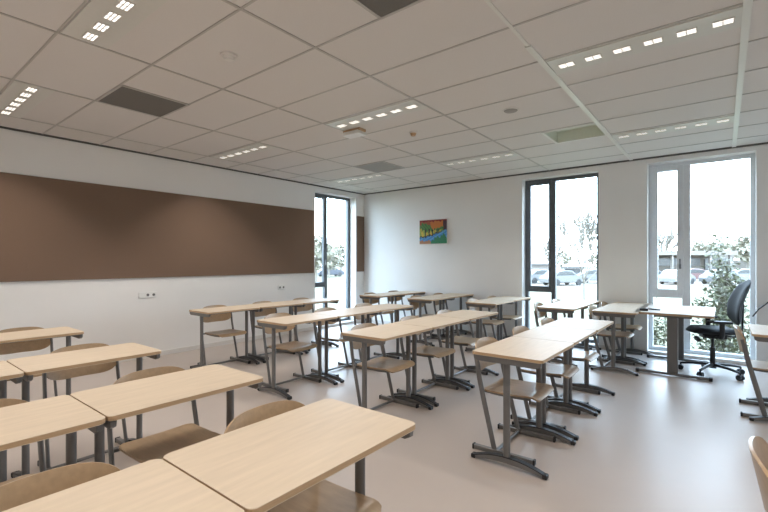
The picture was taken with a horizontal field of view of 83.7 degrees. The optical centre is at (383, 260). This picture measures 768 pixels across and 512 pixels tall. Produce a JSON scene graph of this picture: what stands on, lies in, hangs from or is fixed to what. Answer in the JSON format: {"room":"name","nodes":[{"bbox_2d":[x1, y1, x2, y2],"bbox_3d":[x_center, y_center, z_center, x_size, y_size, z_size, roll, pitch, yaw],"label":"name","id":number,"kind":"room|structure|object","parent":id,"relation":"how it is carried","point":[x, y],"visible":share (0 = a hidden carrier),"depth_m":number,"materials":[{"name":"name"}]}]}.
{"room":"classroom","nodes":[
{"label":"classroom","id":0,"kind":"room"},
{"bbox_2d":[0,128,363,360],"bbox_3d":[-3.554,-0.075,6.148,0.340,2.907,10.240,0,0,38],"label":"wall","id":1,"kind":"structure","parent":0,"point":[108,311],"depth_m":6.11,"materials":[{"name":"paint"}]},
{"bbox_2d":[0,172,313,281],"bbox_3d":[-3.715,-0.385,5.650,0.022,1.245,7.460,0,0,38],"label":"pinboard","id":2,"kind":"object","parent":1,"relation":"attached to","point":[51,229],"visible":1,"depth_m":5.96,"materials":[{"name":"brown fabric"}]},
{"bbox_2d":[7,319,360,381],"bbox_3d":[-3.459,1.345,5.984,0.012,0.065,9.700,0,0,38],"label":"baseboard","id":3,"kind":"structure","parent":1,"relation":"attached to","point":[190,348],"depth_m":6.96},
{"bbox_2d":[315,193,349,320],"bbox_3d":[-1.165,-0.042,9.224,0.115,2.740,1.230,0,0,38],"label":"window","id":4,"kind":"structure","parent":1,"relation":"in","point":[323,197],"depth_m":9.13,"materials":[{"name":"grey paint"}]},
{"bbox_2d":[357,216,363,271],"bbox_3d":[-0.530,-0.385,9.681,0.022,1.245,0.235,0,0,38],"label":"pinboard","id":5,"kind":"object","parent":1,"relation":"attached to","point":[360,220],"visible":1,"depth_m":9.66,"materials":[{"name":"brown fabric"}]},
{"bbox_2d":[0,0,767,193],"bbox_3d":[0.224,-1.679,3.162,9.970,0.300,10.240,0,0,38],"label":"ceiling","id":6,"kind":"structure","parent":0,"point":[427,27],"depth_m":3.59,"materials":[{"name":"tile"}]},
{"bbox_2d":[0,81,53,117],"bbox_3d":[-3.495,-1.523,4.093,1.170,0.016,0.280,0,0,38],"label":"recessed light","id":7,"kind":"object","parent":6,"relation":"in","point":[18,98],"visible":1,"depth_m":4.00,"materials":[{"name":"white"}]},
{"bbox_2d":[60,0,167,48],"bbox_3d":[-1.612,-1.523,2.606,1.170,0.016,0.280,0,0,38],"label":"recessed light","id":8,"kind":"object","parent":6,"relation":"in","point":[102,23],"visible":1,"depth_m":2.70,"materials":[{"name":"white"}]},
{"bbox_2d":[95,85,188,117],"bbox_3d":[-2.323,-1.524,4.133,0.610,0.011,0.615,0,0,38],"label":"ceiling vent","id":9,"kind":"object","parent":6,"relation":"in","point":[122,96],"visible":1,"depth_m":4.10,"materials":[{"name":"grey metal"}]},
{"bbox_2d":[220,51,237,61],"bbox_3d":[-1.153,-1.511,3.186,0.123,0.036,0.123,0,0,38],"label":"smoke detector","id":10,"kind":"object","parent":6,"relation":"attached to","point":[228,56],"visible":1,"depth_m":3.16,"materials":[{"name":"plastic"}]},
{"bbox_2d":[211,143,276,159],"bbox_3d":[-1.985,-1.523,6.004,1.170,0.016,0.280,0,0,38],"label":"recessed light","id":11,"kind":"object","parent":6,"relation":"in","point":[257,147],"visible":1,"depth_m":5.95,"materials":[{"name":"white"}]},
{"bbox_2d":[343,127,365,138],"bbox_3d":[-0.346,-1.496,5.014,0.250,0.066,0.144,0,0,36],"label":"emergency light","id":12,"kind":"object","parent":6,"relation":"attached to","point":[355,132],"visible":1,"depth_m":4.97,"materials":[{"name":"white plastic"}]},
{"bbox_2d":[332,173,386,182],"bbox_3d":[-0.472,-1.523,7.918,1.170,0.016,0.280,0,0,38],"label":"recessed light","id":13,"kind":"object","parent":6,"relation":"in","point":[376,175],"visible":0.98,"depth_m":7.88,"materials":[{"name":"white"}]},
{"bbox_2d":[326,99,427,129],"bbox_3d":[-0.102,-1.523,4.516,1.170,0.016,0.280,0,0,38],"label":"recessed light","id":14,"kind":"object","parent":6,"relation":"in","point":[409,106],"visible":1,"depth_m":4.45,"materials":[{"name":"white"}]},
{"bbox_2d":[354,161,404,172],"bbox_3d":[-0.072,-1.524,6.981,0.610,0.011,0.615,0,0,38],"label":"ceiling vent","id":15,"kind":"object","parent":6,"relation":"in","point":[377,167],"visible":1,"depth_m":6.99,"materials":[{"name":"grey metal"}]},
{"bbox_2d":[0,0,767,191],"bbox_3d":[0.235,-1.526,3.064,9.430,0.007,9.700,0,0,38],"label":"ceiling grid","id":16,"kind":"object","parent":6,"relation":"attached to","point":[85,2],"depth_m":3.83,"materials":[{"name":"grey metal"}]},
{"bbox_2d":[353,0,424,18],"bbox_3d":[0.027,-1.524,2.276,0.610,0.011,0.615,0,0,38],"label":"ceiling vent","id":17,"kind":"object","parent":6,"relation":"in","point":[381,9],"visible":1,"depth_m":2.56,"materials":[{"name":"grey metal"}]},
{"bbox_2d":[440,151,519,166],"bbox_3d":[1.411,-1.523,6.430,1.170,0.016,0.280,0,0,38],"label":"recessed light","id":18,"kind":"object","parent":6,"relation":"in","point":[510,153],"visible":1,"depth_m":6.36,"materials":[{"name":"white"}]},
{"bbox_2d":[541,123,605,143],"bbox_3d":[2.289,-1.597,5.143,0.613,0.155,0.598,0,0,38],"label":"ceiling vent","id":19,"kind":"object","parent":6,"relation":"attached to","point":[591,130],"depth_m":5.34,"materials":[{"name":"metal"}]},
{"bbox_2d":[484,0,752,159],"bbox_3d":[1.200,-1.524,2.301,1.244,0.013,9.700,0,0,38],"label":"trim","id":20,"kind":"structure","parent":6,"relation":"attached to","point":[747,4],"depth_m":3.38,"materials":[{"name":"white metal"}]},
{"bbox_2d":[546,5,742,74],"bbox_3d":[1.785,-1.523,3.025,1.170,0.016,0.280,0,0,38],"label":"recessed light","id":21,"kind":"object","parent":6,"relation":"in","point":[728,19],"visible":1,"depth_m":2.96,"materials":[{"name":"white"}]},
{"bbox_2d":[612,115,733,139],"bbox_3d":[3.298,-1.523,4.939,1.170,0.016,0.280,0,0,38],"label":"recessed light","id":22,"kind":"object","parent":6,"relation":"in","point":[730,118],"visible":1,"depth_m":4.88,"materials":[{"name":"white"}]},
{"bbox_2d":[7,322,767,511],"bbox_3d":[0.224,1.478,3.162,9.970,0.200,10.240,0,0,38],"label":"floor","id":23,"kind":"structure","parent":0,"point":[662,443],"depth_m":3.41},
{"bbox_2d":[0,361,23,482],"bbox_3d":[-2.425,1.000,2.251,0.524,0.755,0.745,0,0,38],"label":"school desk","id":24,"kind":"object","parent":23,"relation":"on","point":[7,371],"visible":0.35,"depth_m":2.49,"materials":[{"name":"brown wood"}]},
{"bbox_2d":[0,398,45,485],"bbox_3d":[-1.569,0.992,1.669,0.512,0.773,0.506,0,0,39],"label":"chair","id":25,"kind":"object","parent":23,"relation":"on","point":[8,401],"visible":0.09,"depth_m":1.92,"materials":[{"name":"brown wood"}]},
{"bbox_2d":[0,327,57,396],"bbox_3d":[-3.128,0.992,3.748,0.512,0.773,0.506,0,0,39],"label":"chair","id":26,"kind":"object","parent":23,"relation":"on","point":[25,346],"visible":0.2,"depth_m":3.92,"materials":[{"name":"brown wood"}]},
{"bbox_2d":[0,327,83,395],"bbox_3d":[-3.063,1.000,3.644,0.524,0.755,0.745,0,0,38],"label":"school desk","id":27,"kind":"object","parent":23,"relation":"on","point":[47,333],"visible":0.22,"depth_m":3.71,"materials":[{"name":"brown wood"}]},
{"bbox_2d":[0,395,104,464],"bbox_3d":[-1.521,1.000,1.563,0.524,0.755,0.745,0,0,38],"label":"school desk","id":28,"kind":"object","parent":23,"relation":"on","point":[26,423],"visible":0.91,"depth_m":1.70,"materials":[{"name":"brown wood"}]},
{"bbox_2d":[0,462,120,511],"bbox_3d":[-0.795,0.992,1.063,0.512,0.773,0.506,0,0,38],"label":"chair","id":29,"kind":"object","parent":23,"relation":"on","point":[33,487],"visible":0.41,"depth_m":1.24,"materials":[{"name":"brown wood"}]},
{"bbox_2d":[37,343,127,470],"bbox_3d":[-2.010,0.992,2.956,0.512,0.773,0.506,0,0,38],"label":"chair","id":30,"kind":"object","parent":23,"relation":"on","point":[99,368],"visible":0.28,"depth_m":3.06,"materials":[{"name":"brown wood"}]},
{"bbox_2d":[6,343,160,477],"bbox_3d":[-1.963,1.000,2.845,0.524,0.755,0.745,0,0,38],"label":"school desk","id":31,"kind":"object","parent":23,"relation":"on","point":[39,364],"visible":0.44,"depth_m":2.74,"materials":[{"name":"brown wood"}]},
{"bbox_2d":[2,459,244,511],"bbox_3d":[-0.755,1.000,0.919,0.524,0.755,0.745,0,0,38],"label":"school desk","id":32,"kind":"object","parent":23,"relation":"on","point":[155,485],"visible":1,"depth_m":1.14,"materials":[{"name":"brown wood"}]},
{"bbox_2d":[107,366,221,465],"bbox_3d":[-1.126,0.992,2.256,0.512,0.773,0.506,0,0,37],"label":"chair","id":33,"kind":"object","parent":23,"relation":"on","point":[156,446],"visible":0.46,"depth_m":2.27,"materials":[{"name":"brown wood"}]},
{"bbox_2d":[70,364,262,462],"bbox_3d":[-1.059,1.000,2.156,0.524,0.755,0.745,0,0,38],"label":"school desk","id":34,"kind":"object","parent":23,"relation":"on","point":[115,402],"visible":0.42,"depth_m":2.06,"materials":[{"name":"brown wood"}]},
{"bbox_2d":[189,305,259,367],"bbox_3d":[-2.075,1.000,5.616,0.524,0.755,0.745,0,0,38],"label":"school desk","id":35,"kind":"object","parent":23,"relation":"on","point":[205,312],"visible":0.77,"depth_m":5.51,"materials":[{"name":"brown wood"}]},
{"bbox_2d":[198,305,250,365],"bbox_3d":[-2.139,0.992,5.722,0.512,0.773,0.506,0,0,39],"label":"chair","id":36,"kind":"object","parent":23,"relation":"on","point":[225,316],"visible":0.75,"depth_m":5.79,"materials":[{"name":"brown wood"}]},
{"bbox_2d":[248,301,294,359],"bbox_3d":[-1.658,0.992,6.304,0.512,0.773,0.506,0,0,39],"label":"chair","id":37,"kind":"object","parent":23,"relation":"on","point":[265,312],"visible":0.3,"depth_m":6.41,"materials":[{"name":"brown wood"}]},
{"bbox_2d":[243,301,302,362],"bbox_3d":[-1.606,1.000,6.204,0.524,0.755,0.745,0,0,38],"label":"school desk","id":38,"kind":"object","parent":23,"relation":"on","point":[269,305],"visible":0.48,"depth_m":6.01,"materials":[{"name":"brown wood"}]},
{"bbox_2d":[163,399,414,511],"bbox_3d":[-0.292,1.000,1.512,0.524,0.755,0.745,0,0,38],"label":"school desk","id":39,"kind":"object","parent":23,"relation":"on","point":[262,465],"visible":0.83,"depth_m":1.42,"materials":[{"name":"brown wood"}]},
{"bbox_2d":[262,313,321,392],"bbox_3d":[-1.057,0.992,4.828,0.512,0.773,0.506,0,0,38],"label":"chair","id":40,"kind":"object","parent":23,"relation":"on","point":[293,346],"visible":0.75,"depth_m":4.82,"materials":[{"name":"brown wood"}]},
{"bbox_2d":[257,313,337,399],"bbox_3d":[-0.932,1.000,4.675,0.524,0.755,0.745,0,0,38],"label":"school desk","id":41,"kind":"object","parent":23,"relation":"on","point":[275,323],"visible":0.98,"depth_m":4.51,"materials":[{"name":"brown wood"}]},
{"bbox_2d":[224,400,381,511],"bbox_3d":[-0.316,0.992,1.649,0.512,0.773,0.506,0,0,37],"label":"chair","id":42,"kind":"object","parent":23,"relation":"on","point":[324,496],"visible":0.34,"depth_m":1.71,"materials":[{"name":"brown wood"}]},
{"bbox_2d":[292,298,331,350],"bbox_3d":[-1.190,0.992,6.907,0.512,0.773,0.506,0,0,38],"label":"chair","id":43,"kind":"object","parent":23,"relation":"on","point":[310,306],"visible":0.25,"depth_m":7.08,"materials":[{"name":"brown wood"}]},
{"bbox_2d":[286,298,338,353],"bbox_3d":[-1.140,1.000,6.794,0.524,0.755,0.745,0,0,38],"label":"school desk","id":44,"kind":"object","parent":23,"relation":"on","point":[313,300],"visible":0.44,"depth_m":6.77,"materials":[{"name":"brown wood"}]},
{"bbox_2d":[311,307,361,376],"bbox_3d":[-0.588,0.992,5.405,0.512,0.773,0.506,0,0,39],"label":"chair","id":45,"kind":"object","parent":23,"relation":"on","point":[336,337],"visible":0.44,"depth_m":5.46,"materials":[{"name":"brown wood"}]},
{"bbox_2d":[311,308,379,382],"bbox_3d":[-0.467,1.000,5.265,0.524,0.755,0.745,0,0,38],"label":"school desk","id":46,"kind":"object","parent":23,"relation":"on","point":[348,312],"visible":0.59,"depth_m":5.09,"materials":[{"name":"brown wood"}]},
{"bbox_2d":[353,303,399,360],"bbox_3d":[-0.128,0.992,5.995,0.512,0.773,0.506,0,0,39],"label":"chair","id":47,"kind":"object","parent":23,"relation":"on","point":[358,317],"visible":0.23,"depth_m":6.10,"materials":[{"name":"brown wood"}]},
{"bbox_2d":[362,292,394,324],"bbox_3d":[-0.104,0.992,8.067,0.512,0.773,0.506,0,0,38],"label":"chair","id":48,"kind":"object","parent":23,"relation":"on","point":[363,300],"visible":0.27,"depth_m":8.15,"materials":[{"name":"brown wood"}]},
{"bbox_2d":[359,293,403,322],"bbox_3d":[-0.038,1.000,7.976,0.524,0.755,0.745,0,0,38],"label":"school desk","id":49,"kind":"object","parent":23,"relation":"on","point":[377,296],"visible":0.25,"depth_m":7.81,"materials":[{"name":"brown wood"}]},
{"bbox_2d":[349,323,418,409],"bbox_3d":[-0.020,0.992,3.987,0.512,0.773,0.506,0,0,38],"label":"chair","id":50,"kind":"object","parent":23,"relation":"on","point":[385,364],"visible":0.7,"depth_m":3.98,"materials":[{"name":"brown wood"}]},
{"bbox_2d":[355,304,413,361],"bbox_3d":[0.002,1.000,5.854,0.524,0.755,0.745,0,0,38],"label":"school desk","id":51,"kind":"object","parent":23,"relation":"on","point":[382,307],"visible":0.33,"depth_m":5.87,"materials":[{"name":"brown wood"}]},
{"bbox_2d":[341,323,432,409],"bbox_3d":[0.041,1.000,3.881,0.524,0.755,0.745,0,0,38],"label":"school desk","id":52,"kind":"object","parent":23,"relation":"on","point":[376,335],"visible":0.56,"depth_m":3.79,"materials":[{"name":"brown wood"}]},
{"bbox_2d":[387,291,424,321],"bbox_3d":[0.428,1.000,8.566,0.524,0.755,0.745,0,0,38],"label":"school desk","id":53,"kind":"object","parent":23,"relation":"on","point":[397,292],"visible":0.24,"depth_m":8.49,"materials":[{"name":"brown wood"}]},
{"bbox_2d":[409,295,444,342],"bbox_3d":[0.736,0.992,7.404,0.512,0.773,0.506,0,0,38],"label":"chair","id":54,"kind":"object","parent":23,"relation":"on","point":[416,305],"visible":0.33,"depth_m":7.55,"materials":[{"name":"brown wood"}]},
{"bbox_2d":[397,316,458,400],"bbox_3d":[0.453,0.992,4.559,0.512,0.773,0.506,0,0,39],"label":"chair","id":55,"kind":"object","parent":23,"relation":"on","point":[425,350],"visible":0.59,"depth_m":4.57,"materials":[{"name":"brown wood"}]},
{"bbox_2d":[407,296,453,345],"bbox_3d":[0.802,1.000,7.313,0.524,0.755,0.745,0,0,38],"label":"school desk","id":56,"kind":"object","parent":23,"relation":"on","point":[424,299],"visible":0.57,"depth_m":7.13,"materials":[{"name":"brown wood"}]},
{"bbox_2d":[394,316,469,406],"bbox_3d":[0.505,1.000,4.472,0.524,0.755,0.745,0,0,38],"label":"school desk","id":57,"kind":"object","parent":23,"relation":"on","point":[436,322],"visible":0.71,"depth_m":4.35,"materials":[{"name":"brown wood"}]},
{"bbox_2d":[431,293,473,336],"bbox_3d":[1.268,1.000,7.903,0.524,0.755,0.745,0,0,38],"label":"school desk","id":58,"kind":"object","parent":23,"relation":"on","point":[455,295],"visible":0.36,"depth_m":7.98,"materials":[{"name":"brown wood"}]},
{"bbox_2d":[435,310,487,382],"bbox_3d":[0.914,0.992,5.156,0.512,0.773,0.506,0,0,39],"label":"chair","id":59,"kind":"object","parent":23,"relation":"on","point":[459,340],"visible":0.52,"depth_m":5.18,"materials":[{"name":"brown wood"}]},
{"bbox_2d":[433,310,498,387],"bbox_3d":[0.971,1.000,5.063,0.524,0.755,0.745,0,0,38],"label":"school desk","id":60,"kind":"object","parent":23,"relation":"on","point":[471,315],"visible":0.64,"depth_m":4.90,"materials":[{"name":"brown wood"}]},
{"bbox_2d":[466,299,503,348],"bbox_3d":[1.584,0.992,6.735,0.512,0.773,0.506,0,0,37],"label":"chair","id":61,"kind":"object","parent":23,"relation":"on","point":[484,321],"visible":0.51,"depth_m":6.68,"materials":[{"name":"brown wood"}]},
{"bbox_2d":[465,299,514,351],"bbox_3d":[1.649,1.000,6.644,0.524,0.755,0.745,0,0,38],"label":"school desk","id":62,"kind":"object","parent":23,"relation":"on","point":[486,303],"visible":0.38,"depth_m":6.48,"materials":[{"name":"brown wood"}]},
{"bbox_2d":[488,296,521,338],"bbox_3d":[2.050,0.992,7.324,0.512,0.773,0.506,0,0,38],"label":"chair","id":63,"kind":"object","parent":23,"relation":"on","point":[505,317],"visible":0.44,"depth_m":7.25,"materials":[{"name":"brown wood"}]},
{"bbox_2d":[487,296,530,339],"bbox_3d":[2.115,1.000,7.234,0.524,0.755,0.745,0,0,38],"label":"school desk","id":64,"kind":"object","parent":23,"relation":"on","point":[516,299],"visible":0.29,"depth_m":7.13,"materials":[{"name":"brown wood"}]},
{"bbox_2d":[472,337,555,465],"bbox_3d":[0.968,0.992,3.228,0.512,0.773,0.506,0,0,37],"label":"chair","id":65,"kind":"object","parent":23,"relation":"on","point":[519,389],"visible":0.66,"depth_m":3.15,"materials":[{"name":"brown wood"}]},
{"bbox_2d":[471,336,575,479],"bbox_3d":[1.028,1.000,3.120,0.524,0.755,0.745,0,0,38],"label":"school desk","id":66,"kind":"object","parent":23,"relation":"on","point":[524,352],"visible":0.94,"depth_m":2.92,"materials":[{"name":"brown wood"}]},
{"bbox_2d":[534,302,546,326],"bbox_3d":[2.408,0.992,6.084,0.512,0.773,0.506,0,0,37],"label":"chair","id":67,"kind":"object","parent":23,"relation":"on","point":[538,314],"visible":0.3,"depth_m":6.22,"materials":[{"name":"brown wood"}]},
{"bbox_2d":[510,326,580,429],"bbox_3d":[1.423,0.992,3.814,0.512,0.773,0.506,0,0,38],"label":"chair","id":68,"kind":"object","parent":23,"relation":"on","point":[555,370],"visible":0.46,"depth_m":3.73,"materials":[{"name":"brown wood"}]},
{"bbox_2d":[512,325,597,440],"bbox_3d":[1.490,1.000,3.713,0.524,0.755,0.745,0,0,38],"label":"school desk","id":69,"kind":"object","parent":23,"relation":"on","point":[573,335],"visible":0.72,"depth_m":3.69,"materials":[{"name":"brown wood"}]},
{"bbox_2d":[537,303,587,365],"bbox_3d":[2.497,1.000,5.974,0.524,0.755,0.745,0,0,38],"label":"school desk","id":70,"kind":"object","parent":23,"relation":"on","point":[556,308],"visible":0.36,"depth_m":5.75,"materials":[{"name":"brown wood"}]},
{"bbox_2d":[541,317,600,403],"bbox_3d":[1.893,0.992,4.403,0.512,0.773,0.506,0,0,39],"label":"chair","id":71,"kind":"object","parent":23,"relation":"on","point":[577,355],"visible":0.52,"depth_m":4.33,"materials":[{"name":"brown wood"}]},
{"bbox_2d":[554,299,600,349],"bbox_3d":[2.963,1.000,6.564,0.524,0.755,0.745,0,0,38],"label":"school desk","id":72,"kind":"object","parent":23,"relation":"on","point":[569,301],"visible":0.38,"depth_m":6.60,"materials":[{"name":"brown wood"}]},
{"bbox_2d":[543,317,614,412],"bbox_3d":[1.959,1.000,4.301,0.524,0.755,0.745,0,0,38],"label":"school desk","id":73,"kind":"object","parent":23,"relation":"on","point":[590,324],"visible":0.66,"depth_m":4.28,"materials":[{"name":"brown wood"}]},
{"bbox_2d":[588,306,634,369],"bbox_3d":[2.971,0.992,5.636,0.512,0.773,0.506,0,0,39],"label":"chair","id":74,"kind":"object","parent":23,"relation":"on","point":[603,333],"visible":0.72,"depth_m":5.64,"materials":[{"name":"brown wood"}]},
{"bbox_2d":[591,306,645,375],"bbox_3d":[3.038,1.000,5.546,0.524,0.755,0.745,0,0,38],"label":"school desk","id":75,"kind":"object","parent":23,"relation":"on","point":[611,311],"visible":0.92,"depth_m":5.33,"materials":[{"name":"brown wood"}]},
{"bbox_2d":[601,301,642,358],"bbox_3d":[3.439,0.992,6.228,0.512,0.773,0.506,0,0,37],"label":"chair","id":76,"kind":"object","parent":23,"relation":"on","point":[617,326],"visible":0.43,"depth_m":6.21,"materials":[{"name":"brown wood"}]},
{"bbox_2d":[604,302,653,363],"bbox_3d":[3.504,1.000,6.136,0.524,0.755,0.745,0,0,38],"label":"school desk","id":77,"kind":"object","parent":23,"relation":"on","point":[620,304],"visible":0.5,"depth_m":6.26,"materials":[{"name":"brown wood"}]},
{"bbox_2d":[635,304,715,381],"bbox_3d":[3.769,1.000,5.536,0.800,0.755,1.200,0,0,38],"label":"desk","id":78,"kind":"object","parent":23,"relation":"on","point":[675,314],"visible":0.81,"depth_m":5.15,"materials":[{"name":"brown wood"}]},
{"bbox_2d":[678,280,750,380],"bbox_3d":[4.037,0.800,5.261,0.711,1.156,0.694,0,0,24],"label":"office chair","id":79,"kind":"object","parent":23,"relation":"on","point":[735,304],"visible":0.93,"depth_m":5.15,"materials":[{"name":"plastic"}]},
{"bbox_2d":[733,325,767,416],"bbox_3d":[3.485,0.992,3.874,0.512,0.773,0.506,0,0,38],"label":"chair","id":80,"kind":"object","parent":23,"relation":"on","point":[752,365],"visible":0.99,"depth_m":3.80,"materials":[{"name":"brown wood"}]},
{"bbox_2d":[746,324,767,420],"bbox_3d":[3.569,1.000,3.807,0.524,0.755,0.745,0,0,38],"label":"school desk","id":81,"kind":"object","parent":23,"relation":"on","point":[760,332],"visible":0.8,"depth_m":3.72,"materials":[{"name":"brown wood"}]},
{"bbox_2d":[748,436,767,511],"bbox_3d":[1.406,0.992,1.260,0.512,0.773,0.506,0,0,38],"label":"chair","id":82,"kind":"object","parent":23,"relation":"on","point":[758,447],"visible":1,"depth_m":1.36,"materials":[{"name":"brown wood"}]},
{"bbox_2d":[364,144,767,365],"bbox_3d":[3.426,-0.075,6.941,9.630,2.907,0.340,0,0,38],"label":"wall","id":83,"kind":"structure","parent":0,"point":[483,256],"depth_m":7.74,"materials":[{"name":"paint"}]},
{"bbox_2d":[0,126,767,194],"bbox_3d":[0.235,-1.518,3.064,9.430,0.022,9.700,0,0,38],"label":"trim","id":84,"kind":"structure","parent":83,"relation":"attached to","point":[2,127],"depth_m":6.50,"materials":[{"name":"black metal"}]},
{"bbox_2d":[419,218,447,244],"bbox_3d":[0.992,-0.587,8.627,0.660,0.500,0.032,0,0,38],"label":"painting","id":85,"kind":"object","parent":83,"relation":"attached to","point":[433,231],"visible":1,"depth_m":8.61,"materials":[{"name":"multicoloured paint"}]},
{"bbox_2d":[364,319,646,351],"bbox_3d":[3.239,1.345,6.865,9.430,0.065,0.012,0,0,38],"label":"baseboard","id":86,"kind":"structure","parent":83,"relation":"attached to","point":[373,321],"depth_m":7.88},
{"bbox_2d":[525,173,597,342],"bbox_3d":[3.002,-0.047,7.267,1.220,2.750,0.115,0,0,38],"label":"window","id":87,"kind":"structure","parent":83,"relation":"in","point":[552,182],"depth_m":7.36,"materials":[{"name":"grey paint"}]},
{"bbox_2d":[649,153,755,359],"bbox_3d":[4.477,-0.057,6.101,1.220,2.770,0.115,0,0,38],"label":"window","id":88,"kind":"structure","parent":83,"relation":"in","point":[683,168],"depth_m":6.20,"materials":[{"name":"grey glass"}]},
{"label":"outside","id":89,"kind":"structure","parent":0,"visible":0},
{"bbox_2d":[315,266,749,354],"bbox_3d":[31.631,2.528,64.222,270.000,0.300,260.000,0,0,38],"label":"ground","id":90,"kind":"structure","parent":89,"point":[335,284],"depth_m":27.21,"materials":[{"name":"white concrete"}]},
{"bbox_2d":[315,234,334,281],"bbox_3d":[-7.624,-0.353,47.985,4.221,5.462,4.245,0,0,-14],"label":"tree","id":91,"kind":"object","parent":90,"relation":"on","point":[318,245],"visible":0.43,"depth_m":47.36,"materials":[{"name":"green plant"}]},
{"bbox_2d":[317,268,343,275],"bbox_3d":[-8.308,1.628,66.000,4.160,1.479,1.720,0,0,-30],"label":"parked car","id":92,"kind":"object","parent":90,"relation":"on","point":[333,271],"visible":0.63,"depth_m":65.47,"materials":[{"name":"blue paint"}]},
{"bbox_2d":[327,247,340,276],"bbox_3d":[-7.890,0.130,61.911,3.753,4.496,3.885,0,0,38],"label":"tree","id":93,"kind":"object","parent":90,"relation":"on","point":[331,265],"visible":0.44,"depth_m":61.75,"materials":[{"name":"green plant"}]},
{"bbox_2d":[333,244,344,270],"bbox_3d":[-7.614,-0.315,75.000,4.295,5.385,4.360,0,0,38],"label":"tree","id":94,"kind":"object","parent":90,"relation":"on","point":[341,246],"visible":0.41,"depth_m":74.47,"materials":[{"name":"green plant"}]},
{"bbox_2d":[538,239,566,262],"bbox_3d":[26.064,-0.522,65.737,4.028,5.800,6.124,0,0,9],"label":"bare tree","id":95,"kind":"object","parent":90,"relation":"on","point":[546,251],"visible":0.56,"depth_m":65.89,"materials":[{"name":"green plant"}]},
{"bbox_2d":[557,252,574,269],"bbox_3d":[38.220,0.181,92.001,4.987,4.394,5.083,0,0,38],"label":"tree","id":96,"kind":"object","parent":90,"relation":"on","point":[568,259],"visible":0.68,"depth_m":91.29,"materials":[{"name":"green plant"}]},
{"bbox_2d":[557,209,596,299],"bbox_3d":[11.714,-0.460,24.130,4.058,5.675,5.317,0,0,24],"label":"bare tree","id":97,"kind":"object","parent":90,"relation":"on","point":[590,227],"visible":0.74,"depth_m":23.69,"materials":[{"name":"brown plant"}]},
{"bbox_2d":[653,297,666,346],"bbox_3d":[5.281,1.448,8.559,1.321,1.876,1.253,0,0,-18],"label":"shrub","id":98,"kind":"object","parent":90,"relation":"on","point":[655,332],"visible":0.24,"depth_m":8.45,"materials":[{"name":"green plant"}]},
{"bbox_2d":[658,226,676,250],"bbox_3d":[61.963,-2.694,95.352,7.232,10.144,8.805,0,0,38],"label":"bare tree","id":99,"kind":"object","parent":90,"relation":"on","point":[671,237],"visible":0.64,"depth_m":93.71,"materials":[{"name":"green plant"}]},
{"bbox_2d":[658,251,737,271],"bbox_3d":[47.586,0.403,73.644,20.268,3.950,21.783,0,0,38],"label":"building","id":100,"kind":"structure","parent":90,"relation":"on","point":[667,260],"depth_m":69.80,"materials":[{"name":"white"}]},
{"bbox_2d":[691,238,719,250],"bbox_3d":[67.838,-1.314,92.069,7.253,7.383,7.345,0,0,38],"label":"tree","id":101,"kind":"object","parent":90,"relation":"on","point":[701,245],"visible":0.47,"depth_m":90.45,"materials":[{"name":"green plant"}]},
{"bbox_2d":[691,229,749,354],"bbox_3d":[5.739,0.917,7.330,1.363,2.926,1.481,0,0,-33],"label":"shrub","id":102,"kind":"object","parent":90,"relation":"on","point":[720,345],"visible":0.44,"depth_m":7.26,"materials":[{"name":"green plant"}]},
{"bbox_2d":[727,234,749,268],"bbox_3d":[67.835,-1.307,79.922,6.377,7.371,5.814,0,0,38],"label":"tree","id":103,"kind":"object","parent":90,"relation":"on","point":[741,246],"visible":0.58,"depth_m":79.81,"materials":[{"name":"green plant"}]},
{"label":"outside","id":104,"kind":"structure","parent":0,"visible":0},
{"bbox_2d":[532,279,738,287],"bbox_3d":[39.467,2.393,54.287,46.820,0.070,61.756,0,0,38],"label":"car park","id":105,"kind":"structure","parent":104,"point":[591,284],"depth_m":41.29,"materials":[{"name":"grey asphalt"}]},
{"bbox_2d":[532,269,548,283],"bbox_3d":[16.834,1.628,46.000,4.160,1.479,1.720,0,0,-13],"label":"parked car","id":106,"kind":"object","parent":105,"relation":"on","point":[536,273],"visible":0.27,"depth_m":44.99,"materials":[{"name":"white paint"}]},
{"bbox_2d":[532,263,548,269],"bbox_3d":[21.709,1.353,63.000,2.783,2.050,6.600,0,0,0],"label":"house","id":107,"kind":"structure","parent":105,"relation":"on","point":[545,266],"depth_m":60.01,"materials":[{"name":"tile"}]},
{"bbox_2d":[539,270,582,285],"bbox_3d":[17.427,1.628,42.000,4.160,1.479,1.720,0,0,-19],"label":"parked car","id":108,"kind":"object","parent":105,"relation":"on","point":[563,276],"visible":0.82,"depth_m":41.29,"materials":[{"name":"silver paint"}]},
{"bbox_2d":[561,266,583,273],"bbox_3d":[25.337,1.553,57.500,1.685,1.650,3.800,0,0,0],"label":"parked car","id":109,"kind":"object","parent":105,"relation":"on","point":[576,269],"visible":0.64,"depth_m":56.15,"materials":[{"name":"grey paint"}]},
{"bbox_2d":[577,269,596,282],"bbox_3d":[22.732,1.628,46.000,4.160,1.479,1.720,0,0,10],"label":"parked car","id":110,"kind":"object","parent":105,"relation":"on","point":[591,272],"visible":0.19,"depth_m":45.31,"materials":[{"name":"silver paint"}]},
{"bbox_2d":[658,270,695,283],"bbox_3d":[30.051,1.628,44.000,4.160,1.479,1.720,0,0,-30],"label":"parked car","id":111,"kind":"object","parent":105,"relation":"on","point":[666,275],"visible":0.63,"depth_m":43.32,"materials":[{"name":"white paint"}]},
{"bbox_2d":[698,270,745,283],"bbox_3d":[34.667,1.628,44.000,4.160,1.479,1.720,0,0,-13],"label":"parked car","id":112,"kind":"object","parent":105,"relation":"on","point":[701,277],"visible":0.32,"depth_m":43.57,"materials":[{"name":"silver paint"}]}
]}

